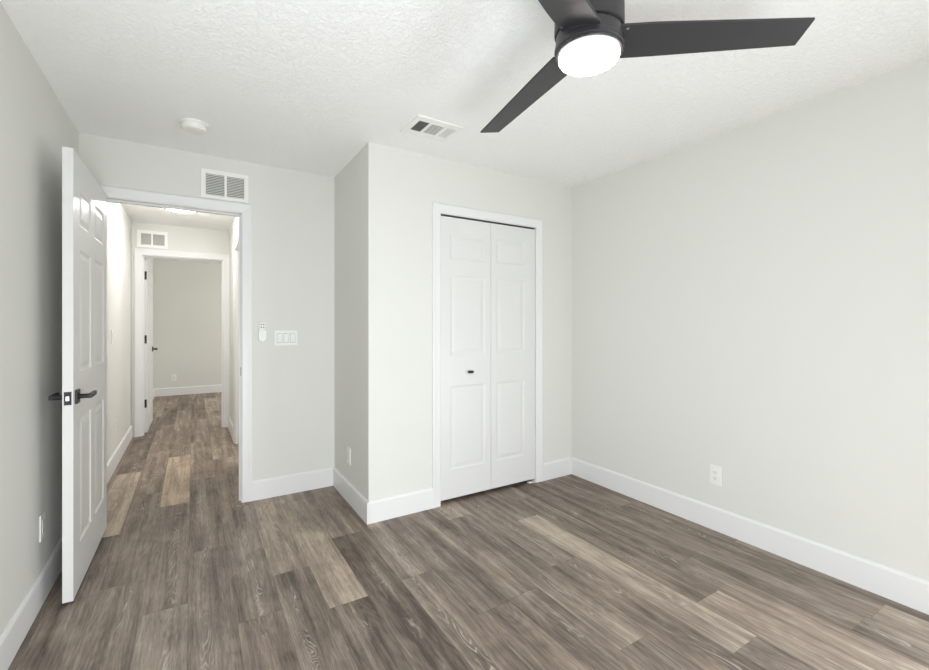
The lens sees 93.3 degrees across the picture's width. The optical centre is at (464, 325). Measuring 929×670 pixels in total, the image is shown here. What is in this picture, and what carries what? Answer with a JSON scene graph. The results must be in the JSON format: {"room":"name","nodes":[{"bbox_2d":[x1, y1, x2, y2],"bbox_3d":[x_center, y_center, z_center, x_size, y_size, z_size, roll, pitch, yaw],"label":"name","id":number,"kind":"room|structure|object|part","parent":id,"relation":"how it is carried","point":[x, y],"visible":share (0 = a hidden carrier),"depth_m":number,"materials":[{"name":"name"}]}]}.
{"room":"empty bedroom","nodes":[
{"label":"empty bedroom","id":0,"kind":"room"},
{"bbox_2d":[0,2,153,635],"bbox_3d":[-2.864,0.048,3.397,0.110,2.440,10.430,0,0,-32],"label":"wall","id":1,"kind":"structure","parent":0,"point":[35,127],"depth_m":1.92,"materials":[{"name":"white paint"}]},
{"bbox_2d":[0,537,61,669],"bbox_3d":[-1.235,1.197,0.881,0.014,0.142,4.217,0,0,-32],"label":"baseboard","id":2,"kind":"structure","parent":1,"relation":"attached to","point":[16,630],"depth_m":1.83,"materials":[{"name":"white paint"}]},
{"bbox_2d":[39,511,44,541],"bbox_3d":[-1.946,0.928,2.024,0.008,0.120,0.074,0,0,-32],"label":"wall outlet","id":3,"kind":"object","parent":1,"relation":"attached to","point":[42,516],"visible":1,"depth_m":2.01,"materials":[{"name":"white plastic"}]},
{"bbox_2d":[42,517,44,534],"bbox_3d":[-1.943,0.928,2.026,0.002,0.068,0.035,0,0,-32],"label":"receptacle","id":4,"kind":"object","parent":3,"relation":"attached to","point":[43,518],"depth_m":2.02,"materials":[{"name":"grey plastic"}]},
{"bbox_2d":[107,425,132,483],"bbox_3d":[-3.086,1.197,3.870,0.014,0.142,2.544,0,0,-32],"label":"baseboard","id":5,"kind":"structure","parent":1,"relation":"attached to","point":[118,453],"depth_m":4.04,"materials":[{"name":"white paint"}]},
{"bbox_2d":[131,221,228,436],"bbox_3d":[-2.371,0.048,5.888,3.347,2.440,0.110,0,0,-32],"label":"wall","id":6,"kind":"structure","parent":0,"point":[187,239],"depth_m":5.20,"materials":[{"name":"white paint"}]},
{"bbox_2d":[144,257,157,432],"bbox_3d":[-3.929,0.232,5.455,0.151,2.048,0.800,0,0,-32],"label":"door","id":7,"kind":"structure","parent":6,"relation":"in","point":[148,267],"depth_m":5.28,"materials":[{"name":"white paint"}]},
{"bbox_2d":[137,230,167,248],"bbox_3d":[-3.598,-0.987,5.059,0.292,0.196,0.009,0,0,-32],"label":"air vent","id":8,"kind":"object","parent":6,"relation":"in","point":[145,238],"visible":1,"depth_m":5.06,"materials":[{"name":"white metal"}]},
{"bbox_2d":[134,248,228,436],"bbox_3d":[-3.361,0.197,5.266,0.956,2.143,0.126,0,0,-32],"label":"trim","id":9,"kind":"structure","parent":6,"relation":"attached to","point":[139,253],"depth_m":5.05,"materials":[{"name":"white paint"}]},
{"bbox_2d":[154,259,220,388],"bbox_3d":[-4.107,0.048,8.695,3.347,2.440,0.110,0,0,-32],"label":"wall","id":10,"kind":"structure","parent":0,"point":[187,294],"depth_m":8.03,"materials":[{"name":"white paint"}]},
{"bbox_2d":[171,374,175,380],"bbox_3d":[-5.247,0.948,7.920,0.074,0.120,0.008,0,0,-32],"label":"wall outlet","id":11,"kind":"object","parent":10,"relation":"attached to","point":[173,376],"visible":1,"depth_m":7.92,"materials":[{"name":"white plastic"}]},
{"bbox_2d":[154,385,220,396],"bbox_3d":[-4.074,1.197,8.642,3.347,0.142,0.014,0,0,-32],"label":"baseboard","id":12,"kind":"structure","parent":10,"relation":"attached to","point":[207,388],"depth_m":8.02,"materials":[{"name":"white paint"}]},
{"bbox_2d":[78,133,333,480],"bbox_3d":[-0.957,0.048,3.599,3.347,2.440,0.115,0,0,-32],"label":"wall","id":13,"kind":"structure","parent":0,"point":[293,211],"depth_m":3.28,"materials":[{"name":"white paint"}]},
{"bbox_2d":[48,147,106,603],"bbox_3d":[-2.022,0.226,2.352,0.154,2.061,0.877,0,0,-32],"label":"door","id":14,"kind":"structure","parent":13,"relation":"in","point":[83,397],"depth_m":2.14,"materials":[{"name":"white paint"}]},
{"bbox_3d":[-1.916,0.333,2.048,0.016,0.021,0.127,0,0,-32],"label":"lever","id":15,"kind":"part","parent":14,"relation":"part of","materials":[{"name":"black metal"}]},
{"bbox_3d":[-1.797,0.333,1.988,0.026,0.060,0.002,0,0,-32],"label":"latch plate","id":16,"kind":"part","parent":14,"relation":"part of","materials":[{"name":"black metal"}]},
{"bbox_3d":[-1.810,0.333,2.053,0.009,0.064,0.064,0,0,-32],"label":"handle","id":17,"kind":"part","parent":14,"relation":"part of","materials":[{"name":"black metal"}]},
{"bbox_3d":[-1.798,0.333,2.121,0.016,0.021,0.127,0,0,-32],"label":"lever","id":18,"kind":"part","parent":14,"relation":"part of","materials":[{"name":"black metal"}]},
{"bbox_2d":[100,185,251,502],"bbox_3d":[-1.969,0.201,2.973,0.945,2.135,0.148,0,0,-32],"label":"door frame","id":19,"kind":"structure","parent":13,"relation":"attached to","point":[114,194],"depth_m":3.14,"materials":[{"name":"white paint"}]},
{"bbox_2d":[201,168,247,202],"bbox_3d":[-1.680,-0.976,3.079,0.293,0.198,0.009,0,0,-32],"label":"return grille","id":20,"kind":"object","parent":13,"relation":"attached to","point":[215,184],"visible":1,"depth_m":3.07,"materials":[{"name":"white metal"}]},
{"bbox_2d":[258,330,266,341],"bbox_3d":[-1.473,0.077,3.198,0.054,0.087,0.024,0,0,-32],"label":"cradle","id":21,"kind":"object","parent":13,"relation":"attached to","point":[262,334],"visible":1,"depth_m":3.19,"materials":[{"name":"white plastic"}]},
{"bbox_2d":[259,322,265,329],"bbox_3d":[-1.472,0.006,3.197,0.042,0.056,0.016,0,0,-32],"label":"remote","id":22,"kind":"object","parent":21,"relation":"in","point":[262,325],"visible":1,"depth_m":3.19,"materials":[{"name":"white plastic"}]},
{"bbox_2d":[274,330,297,345],"bbox_3d":[-1.336,0.097,3.289,0.163,0.115,0.014,0,0,-32],"label":"switch plate","id":23,"kind":"object","parent":13,"relation":"attached to","point":[281,337],"visible":1,"depth_m":3.29,"materials":[{"name":"white plastic"}]},
{"bbox_2d":[252,467,333,500],"bbox_3d":[-1.283,1.197,3.321,0.598,0.142,0.014,0,0,-32],"label":"baseboard","id":24,"kind":"structure","parent":13,"relation":"attached to","point":[321,478],"depth_m":3.30,"materials":[{"name":"white paint"}]},
{"bbox_2d":[229,217,238,422],"bbox_3d":[-2.210,0.048,4.407,0.110,2.440,2.578,0,0,-32],"label":"wall","id":25,"kind":"structure","parent":0,"point":[234,230],"depth_m":5.16,"materials":[{"name":"white paint"}]},
{"bbox_2d":[228,416,232,439],"bbox_3d":[-2.713,1.197,5.104,0.014,0.142,0.837,0,0,-32],"label":"baseboard","id":26,"kind":"structure","parent":25,"relation":"attached to","point":[230,424],"depth_m":5.11,"materials":[{"name":"white paint"}]},
{"bbox_2d":[233,234,238,443],"bbox_3d":[-2.199,0.200,4.375,0.126,2.137,0.943,0,0,-32],"label":"trim","id":27,"kind":"structure","parent":25,"relation":"attached to","point":[236,243],"depth_m":4.69,"materials":[{"name":"white paint"}]},
{"bbox_2d":[334,148,362,494],"bbox_3d":[-0.805,0.048,3.222,0.110,2.440,0.686,0,0,-32],"label":"wall","id":28,"kind":"structure","parent":0,"point":[348,183],"depth_m":3.17,"materials":[{"name":"white paint"}]},
{"bbox_2d":[347,446,350,464],"bbox_3d":[-0.830,0.938,3.149,0.008,0.120,0.074,0,0,-32],"label":"wall outlet","id":29,"kind":"object","parent":28,"relation":"attached to","point":[348,448],"visible":1,"depth_m":3.14,"materials":[{"name":"white plastic"}]},
{"bbox_2d":[333,467,368,524],"bbox_3d":[-0.822,1.197,3.131,0.014,0.142,0.796,0,0,-32],"label":"baseboard","id":30,"kind":"structure","parent":28,"relation":"attached to","point":[357,501],"depth_m":3.06,"materials":[{"name":"white paint"}]},
{"bbox_2d":[0,0,928,262],"bbox_3d":[-1.393,-1.222,4.306,3.567,0.100,10.430,0,0,-32],"label":"ceiling","id":31,"kind":"structure","parent":0,"point":[297,85],"depth_m":2.04,"materials":[{"name":"white paint"}]},
{"bbox_2d":[167,209,193,212],"bbox_3d":[-2.787,-1.148,4.308,0.280,0.047,0.280,0,0,-32],"label":"hall ceiling light","id":32,"kind":"object","parent":31,"relation":"attached to","point":[180,211],"visible":0.2,"depth_m":4.35,"materials":[{"name":"white plastic"}]},
{"bbox_2d":[179,118,208,134],"bbox_3d":[-1.573,-1.148,2.554,0.148,0.048,0.148,0,0,-32],"label":"smoke detector","id":33,"kind":"object","parent":31,"relation":"attached to","point":[189,125],"visible":1,"depth_m":2.52,"materials":[{"name":"white plastic"}]},
{"bbox_2d":[401,115,463,142],"bbox_3d":[-0.195,-1.168,2.624,0.296,0.007,0.244,0,0,-32],"label":"ceiling vent","id":34,"kind":"object","parent":31,"relation":"in","point":[421,126],"visible":1,"depth_m":2.61,"materials":[{"name":"white metal"}]},
{"bbox_2d":[480,0,814,132],"bbox_3d":[0.307,-1.009,1.499,1.170,0.325,1.100,0,0,-32],"label":"ceiling fan","id":35,"kind":"object","parent":31,"relation":"hanging from","point":[590,36],"visible":1,"depth_m":1.37,"materials":[{"name":"grey"}]},
{"bbox_3d":[0.239,-0.900,1.753,0.128,0.048,0.590,0,0,-24],"label":"blade","id":36,"kind":"part","parent":35,"relation":"part of","materials":[{"name":"grey"}]},
{"bbox_3d":[0.191,-0.904,1.109,0.128,0.041,0.573,0,0,36],"label":"blade","id":37,"kind":"part","parent":35,"relation":"part of","materials":[{"name":"grey"}]},
{"bbox_2d":[559,37,619,76],"bbox_3d":[0.400,-0.857,1.410,0.189,0.020,0.189,0,0,-32],"label":"diffuser","id":38,"kind":"object","parent":35,"relation":"attached to","point":[578,56],"depth_m":1.38,"materials":[{"name":"white glass"}]},
{"bbox_3d":[0.765,-0.909,1.380,0.573,0.034,0.128,0,0,6],"label":"blade","id":39,"kind":"part","parent":35,"relation":"part of","materials":[{"name":"grey"}]},
{"bbox_2d":[363,142,571,500],"bbox_3d":[0.122,0.048,3.327,1.798,2.440,0.110,0,0,-32],"label":"wall","id":40,"kind":"structure","parent":0,"point":[400,187],"depth_m":2.98,"materials":[{"name":"white paint"}]},
{"bbox_2d":[369,487,432,523],"bbox_3d":[-0.416,1.197,2.922,0.459,0.142,0.014,0,0,-32],"label":"baseboard","id":41,"kind":"structure","parent":40,"relation":"attached to","point":[386,508],"depth_m":2.91,"materials":[{"name":"white paint"}]},
{"bbox_2d":[432,202,542,507],"bbox_3d":[0.176,0.209,3.351,1.002,2.119,0.126,0,0,-32],"label":"trim","id":42,"kind":"structure","parent":40,"relation":"attached to","point":[438,209],"depth_m":3.11,"materials":[{"name":"white paint"}]},
{"bbox_2d":[441,216,534,500],"bbox_3d":[0.196,0.234,3.317,0.873,2.008,0.055,0,0,-32],"label":"door","id":43,"kind":"structure","parent":40,"relation":"in","point":[488,269],"depth_m":3.29,"materials":[{"name":"white paint"}]},
{"bbox_2d":[543,457,571,480],"bbox_3d":[0.769,1.197,3.654,0.326,0.142,0.014,0,0,-32],"label":"baseboard","id":44,"kind":"structure","parent":40,"relation":"attached to","point":[561,467],"depth_m":3.65,"materials":[{"name":"white paint"}]},
{"bbox_2d":[8,392,928,669],"bbox_3d":[-1.393,1.268,4.306,3.447,0.001,10.310,0,0,-32],"label":"floor","id":45,"kind":"structure","parent":0,"point":[568,572],"depth_m":2.10,"materials":[{"name":"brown wood"}]},
{"bbox_2d":[572,59,928,580],"bbox_3d":[0.077,0.048,5.215,0.110,2.440,10.430,0,0,-32],"label":"wall","id":46,"kind":"structure","parent":0,"point":[750,301],"depth_m":2.44,"materials":[{"name":"white paint"}]},
{"bbox_2d":[709,464,721,485],"bbox_3d":[1.552,0.929,2.716,0.008,0.120,0.074,0,0,-32],"label":"wall outlet","id":47,"kind":"object","parent":46,"relation":"attached to","point":[715,472],"visible":1,"depth_m":2.71,"materials":[{"name":"white plastic"}]},
{"bbox_2d":[712,469,717,481],"bbox_3d":[1.550,0.929,2.715,0.002,0.068,0.035,0,0,-32],"label":"receptacle","id":48,"kind":"object","parent":47,"relation":"attached to","point":[714,471],"depth_m":2.71,"materials":[{"name":"white plastic"}]},
{"bbox_2d":[571,457,928,614],"bbox_3d":[1.809,1.197,2.295,0.014,0.142,3.421,0,0,-32],"label":"baseboard","id":49,"kind":"structure","parent":46,"relation":"attached to","point":[911,591],"depth_m":2.42,"materials":[{"name":"white paint"}]}
]}

